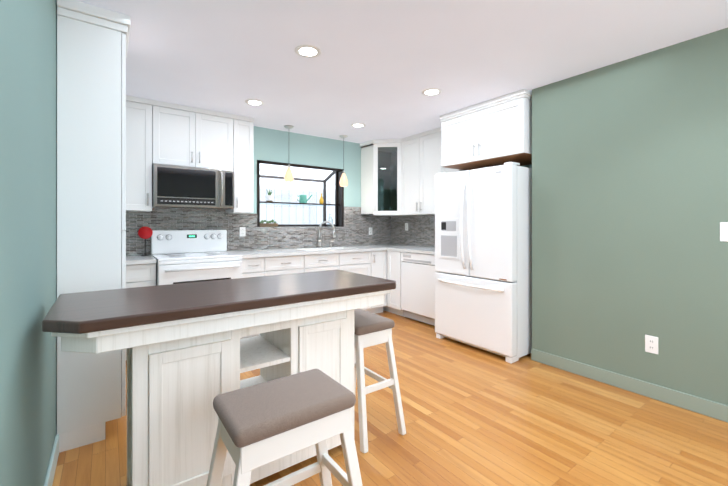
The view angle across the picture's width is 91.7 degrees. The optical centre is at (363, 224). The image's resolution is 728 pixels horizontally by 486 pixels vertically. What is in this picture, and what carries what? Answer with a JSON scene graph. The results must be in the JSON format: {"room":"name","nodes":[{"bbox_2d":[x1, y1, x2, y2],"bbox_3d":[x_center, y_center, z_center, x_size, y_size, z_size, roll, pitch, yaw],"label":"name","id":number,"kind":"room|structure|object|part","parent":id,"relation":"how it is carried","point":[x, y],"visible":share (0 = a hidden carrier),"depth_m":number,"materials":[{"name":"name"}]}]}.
{"room":"kitchen","nodes":[
{"label":"kitchen","id":0,"kind":"room"},
{"bbox_2d":[0,0,56,485],"bbox_3d":[-1.872,0.004,2.067,0.150,2.470,3.252,0,0,-36],"label":"wall","id":1,"kind":"structure","parent":0,"point":[28,220],"depth_m":1.15,"materials":[{"name":"teal paint"}]},
{"bbox_2d":[44,434,58,485],"bbox_3d":[-1.257,1.186,1.360,0.014,0.105,1.349,0,0,-36],"label":"baseboard","id":2,"kind":"structure","parent":1,"relation":"attached to","point":[49,478],"depth_m":1.66,"materials":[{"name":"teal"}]},
{"bbox_2d":[126,126,380,255],"bbox_3d":[-1.194,0.006,4.663,4.300,2.470,0.150,0,0,-36],"label":"wall","id":3,"kind":"structure","parent":0,"point":[272,145],"depth_m":4.91,"materials":[{"name":"teal paint"}]},
{"bbox_2d":[126,95,161,211],"bbox_3d":[-2.402,-0.678,3.474,0.641,1.094,0.348,0,0,-36],"label":"upper cabinet","id":4,"kind":"object","parent":3,"relation":"attached to","point":[143,116],"depth_m":3.44,"materials":[{"name":"white wood"}]},
{"bbox_2d":[162,102,233,170],"bbox_3d":[-1.876,-0.911,3.857,0.779,0.627,0.348,0,0,-36],"label":"upper cabinet","id":5,"kind":"object","parent":3,"relation":"attached to","point":[191,136],"depth_m":3.72,"materials":[{"name":"white wood"}]},
{"bbox_2d":[152,164,233,209],"bbox_3d":[-1.843,-0.380,3.812,0.771,0.423,0.458,0,0,-36],"label":"microwave","id":6,"kind":"object","parent":5,"relation":"attached to","point":[180,187],"visible":1,"depth_m":3.65,"materials":[{"name":"silver metal"}]},
{"bbox_2d":[225,114,253,212],"bbox_3d":[-1.492,-0.677,4.136,0.288,1.094,0.348,0,0,-36],"label":"upper cabinet","id":7,"kind":"object","parent":3,"relation":"attached to","point":[243,125],"depth_m":4.02,"materials":[{"name":"white wood"}]},
{"bbox_2d":[125,207,388,254],"bbox_3d":[-1.158,0.031,4.590,3.967,0.582,0.010,0,0,-36],"label":"tile backsplash","id":8,"kind":"structure","parent":3,"relation":"attached to","point":[354,230],"depth_m":4.41,"materials":[{"name":"tile"}]},
{"bbox_2d":[240,227,245,236],"bbox_3d":[-1.491,0.094,4.336,0.072,0.116,0.008,0,0,-36],"label":"electrical outlet plate","id":9,"kind":"object","parent":8,"relation":"attached to","point":[242,229],"depth_m":4.33,"materials":[{"name":"white plastic"}]},
{"bbox_2d":[257,160,343,226],"bbox_3d":[-0.987,-0.389,5.058,1.329,0.920,0.628,0,0,-33],"label":"window","id":10,"kind":"structure","parent":3,"relation":"in","point":[269,197],"depth_m":5.20,"materials":[{"name":"black metal"}]},
{"bbox_3d":[-0.987,-0.389,5.058,1.300,0.920,0.556,0,0,-36],"label":"garden window trim","id":11,"kind":"part","parent":10,"relation":"part of","materials":[{"name":"black metal"}]},
{"bbox_2d":[370,139,397,212],"bbox_3d":[0.339,-0.681,5.102,0.296,0.981,0.297,0,0,-36],"label":"upper cabinet","id":12,"kind":"object","parent":3,"relation":"attached to","point":[397,177],"depth_m":5.12,"materials":[{"name":"white wood"}]},
{"bbox_2d":[52,310,727,485],"bbox_3d":[-0.220,1.289,1.538,6.400,0.100,6.350,0,0,-36],"label":"floor","id":13,"kind":"structure","parent":0,"point":[474,416],"depth_m":2.09,"materials":[{"name":"brown wood"}]},
{"bbox_2d":[56,0,130,452],"bbox_3d":[-1.658,0.006,2.188,0.332,2.467,0.508,0,0,-36],"label":"pantry","id":14,"kind":"object","parent":13,"relation":"on","point":[92,44],"visible":0.96,"depth_m":1.99,"materials":[{"name":"white wood"}]},
{"bbox_2d":[126,264,155,359],"bbox_3d":[-2.345,0.800,3.348,0.587,0.880,0.618,0,0,-36],"label":"base cabinet","id":15,"kind":"object","parent":13,"relation":"on","point":[137,275],"depth_m":3.20,"materials":[{"name":"white wood"}]},
{"bbox_2d":[126,256,156,263],"bbox_3d":[-2.336,0.342,3.336,0.587,0.036,0.648,0,0,-36],"label":"countertop","id":16,"kind":"structure","parent":15,"relation":"on","point":[129,259],"depth_m":3.24,"materials":[{"name":"white stone"}]},
{"bbox_2d":[138,226,152,255],"bbox_3d":[-2.243,0.174,3.622,0.128,0.299,0.079,0,0,-36],"label":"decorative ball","id":17,"kind":"object","parent":16,"relation":"on","point":[145,232],"visible":1,"depth_m":3.62,"materials":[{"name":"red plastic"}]},
{"bbox_2d":[151,230,241,338],"bbox_3d":[-1.743,0.652,3.675,0.760,1.175,0.752,0,0,-36],"label":"range","id":18,"kind":"object","parent":13,"relation":"on","point":[185,256],"visible":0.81,"depth_m":3.59,"materials":[{"name":"white metal"}]},
{"bbox_2d":[42,270,395,485],"bbox_3d":[-0.586,0.776,1.760,1.470,0.925,0.640,0,0,-36],"label":"kitchen island","id":19,"kind":"object","parent":13,"relation":"on","point":[191,355],"visible":0.79,"depth_m":1.49,"materials":[{"name":"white wood"}]},
{"bbox_2d":[242,256,273,338],"bbox_3d":[-1.353,0.801,4.069,0.325,0.880,0.618,0,0,-36],"label":"base cabinet","id":20,"kind":"object","parent":13,"relation":"on","point":[261,265],"depth_m":3.84,"materials":[{"name":"white wood"}]},
{"bbox_2d":[206,369,362,485],"bbox_3d":[-0.269,0.910,1.206,0.568,0.664,0.310,0,0,-36],"label":"stool","id":21,"kind":"object","parent":13,"relation":"on","point":[262,424],"visible":1,"depth_m":1.16,"materials":[{"name":"wood"}]},
{"bbox_2d":[274,256,309,274],"bbox_3d":[-1.078,0.801,4.269,0.595,0.880,0.618,0,0,-36],"label":"base cabinet","id":22,"kind":"object","parent":13,"relation":"on","point":[282,264],"depth_m":4.07,"materials":[{"name":"white wood"}]},
{"bbox_2d":[306,248,377,313],"bbox_3d":[-0.485,0.801,4.700,1.111,0.880,0.618,0,0,-36],"label":"base cabinet","id":23,"kind":"object","parent":13,"relation":"on","point":[365,263],"depth_m":4.56,"materials":[{"name":"white wood"}]},
{"bbox_2d":[232,244,413,259],"bbox_3d":[-0.422,0.343,4.728,2.607,0.036,0.648,0,0,-36],"label":"countertop","id":24,"kind":"structure","parent":23,"relation":"on","point":[249,254],"depth_m":4.35,"materials":[{"name":"white stone"}]},
{"bbox_2d":[317,221,335,247],"bbox_3d":[-0.499,0.141,4.884,0.245,0.368,0.236,0,0,-36],"label":"faucet","id":25,"kind":"object","parent":24,"relation":"on","point":[320,237],"visible":1,"depth_m":4.87,"materials":[{"name":"silver metal"}]},
{"bbox_2d":[354,309,405,452],"bbox_3d":[-0.041,0.911,2.218,0.310,0.664,0.568,0,0,-36],"label":"stool","id":26,"kind":"object","parent":13,"relation":"on","point":[371,329],"visible":0.62,"depth_m":2.07,"materials":[{"name":"wood"}]},
{"bbox_2d":[378,252,381,312],"bbox_3d":[0.004,0.801,5.056,0.339,0.880,0.618,0,0,-36],"label":"base cabinet","id":27,"kind":"object","parent":13,"relation":"on","point":[379,253],"depth_m":4.85,"materials":[{"name":"white wood"}]},
{"bbox_2d":[390,248,421,316],"bbox_3d":[0.650,0.801,4.947,0.617,0.880,0.258,0,0,-36],"label":"base cabinet","id":28,"kind":"object","parent":13,"relation":"on","point":[395,257],"depth_m":4.75,"materials":[{"name":"white wood"}]},
{"bbox_2d":[394,246,434,254],"bbox_3d":[0.875,0.343,4.628,0.627,0.036,1.040,0,0,-36],"label":"countertop","id":29,"kind":"structure","parent":28,"relation":"on","point":[416,248],"depth_m":4.52,"materials":[{"name":"white stone"}]},
{"bbox_2d":[401,252,434,325],"bbox_3d":[0.900,0.802,4.590,0.598,0.876,0.606,0,0,-36],"label":"dishwasher","id":30,"kind":"object","parent":13,"relation":"on","point":[418,286],"visible":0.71,"depth_m":4.40,"materials":[{"name":"white metal"}]},
{"bbox_2d":[435,162,531,362],"bbox_3d":[1.339,0.343,3.705,0.909,1.795,0.910,0,0,-36],"label":"fridge","id":31,"kind":"object","parent":13,"relation":"on","point":[483,258],"visible":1,"depth_m":3.32,"materials":[{"name":"white metal"}]},
{"bbox_2d":[77,0,727,143],"bbox_3d":[-0.220,-1.281,1.539,6.400,0.100,6.350,0,0,-36],"label":"ceiling","id":32,"kind":"structure","parent":0,"point":[376,67],"depth_m":2.50,"materials":[{"name":"white paint"}]},
{"bbox_2d":[245,99,263,105],"bbox_3d":[-1.105,-1.227,3.572,0.189,0.006,0.189,0,0,45],"label":"recessed light","id":33,"kind":"object","parent":32,"relation":"in","point":[254,102],"depth_m":3.56,"materials":[{"name":"white"}]},
{"bbox_2d":[284,125,293,182],"bbox_3d":[-0.945,-0.874,4.443,0.124,0.709,0.124,0,0,-36],"label":"pendant light","id":34,"kind":"object","parent":32,"relation":"hanging from","point":[288,177],"visible":1,"depth_m":4.41,"materials":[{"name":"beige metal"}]},
{"bbox_2d":[295,45,320,57],"bbox_3d":[-0.399,-1.228,2.516,0.189,0.006,0.189,0,0,45],"label":"recessed light","id":35,"kind":"object","parent":32,"relation":"in","point":[308,51],"depth_m":2.51,"materials":[{"name":"white"}]},
{"bbox_2d":[339,135,347,186],"bbox_3d":[-0.283,-0.874,4.924,0.124,0.709,0.124,0,0,-36],"label":"pendant light","id":36,"kind":"object","parent":32,"relation":"hanging from","point":[343,182],"visible":1,"depth_m":4.89,"materials":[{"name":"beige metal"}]},
{"bbox_2d":[351,123,365,127],"bbox_3d":[-0.073,-1.227,4.397,0.189,0.006,0.189,0,0,-42],"label":"recessed light","id":37,"kind":"object","parent":32,"relation":"in","point":[357,125],"depth_m":4.39,"materials":[{"name":"white"}]},
{"bbox_2d":[422,88,441,95],"bbox_3d":[0.633,-1.227,3.291,0.189,0.006,0.189,0,0,45],"label":"recessed light","id":38,"kind":"object","parent":32,"relation":"in","point":[431,91],"depth_m":3.29,"materials":[{"name":"white plastic"}]},
{"bbox_2d":[397,164,531,246],"bbox_3d":[1.307,0.006,4.726,0.180,2.470,2.690,0,0,-36],"label":"wall","id":39,"kind":"structure","parent":0,"point":[529,166],"depth_m":3.90,"materials":[{"name":"green paint"}]},
{"bbox_2d":[389,215,434,246],"bbox_3d":[0.948,0.096,5.059,0.010,0.454,1.650,0,0,-36],"label":"tile backsplash","id":40,"kind":"structure","parent":39,"relation":"attached to","point":[421,228],"depth_m":5.33,"materials":[{"name":"tile"}]},
{"bbox_2d":[394,128,445,215],"bbox_3d":[0.875,-0.677,4.844,0.375,1.094,0.862,0,0,-36],"label":"upper cabinet","id":41,"kind":"object","parent":39,"relation":"attached to","point":[417,153],"depth_m":4.78,"materials":[{"name":"white wood"}]},
{"bbox_2d":[446,169,465,172],"bbox_3d":[1.177,-0.677,4.461,0.337,1.094,0.348,0,0,-36],"label":"upper cabinet","id":42,"kind":"object","parent":39,"relation":"attached to","point":[447,170],"depth_m":4.31,"materials":[{"name":"white wood"}]},
{"bbox_2d":[438,89,531,169],"bbox_3d":[1.439,-0.939,3.821,0.667,0.570,0.990,0,0,-36],"label":"upper cabinet","id":43,"kind":"object","parent":39,"relation":"attached to","point":[497,131],"depth_m":3.56,"materials":[{"name":"white wood"}]},
{"bbox_2d":[532,28,727,404],"bbox_3d":[2.885,0.004,2.041,0.785,2.470,3.510,0,0,-36],"label":"wall","id":44,"kind":"structure","parent":0,"point":[629,191],"depth_m":2.58,"materials":[{"name":"green paint"}]},
{"bbox_2d":[531,348,727,422],"bbox_3d":[2.518,1.186,1.866,0.014,0.105,3.360,0,0,-36],"label":"baseboard","id":45,"kind":"structure","parent":44,"relation":"attached to","point":[708,408],"depth_m":2.57,"materials":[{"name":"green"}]},
{"bbox_2d":[645,335,657,353],"bbox_3d":[2.049,0.858,2.516,0.008,0.122,0.076,0,0,-36],"label":"electrical outlet plate","id":46,"kind":"object","parent":44,"relation":"attached to","point":[651,344],"depth_m":2.52,"materials":[{"name":"white plastic"}]},
{"bbox_2d":[720,222,727,241],"bbox_3d":[2.287,0.049,2.187,0.010,0.122,0.118,0,0,-36],"label":"switch plate","id":47,"kind":"object","parent":44,"relation":"attached to","point":[723,231],"visible":1,"depth_m":2.22,"materials":[{"name":"white plastic"}]},
{"label":"outside","id":48,"kind":"structure","parent":0,"visible":0},
{"bbox_2d":[260,163,334,223],"bbox_3d":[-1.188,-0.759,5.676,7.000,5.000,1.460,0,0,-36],"label":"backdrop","id":49,"kind":"structure","parent":48,"point":[279,170],"depth_m":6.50,"materials":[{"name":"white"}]}
]}

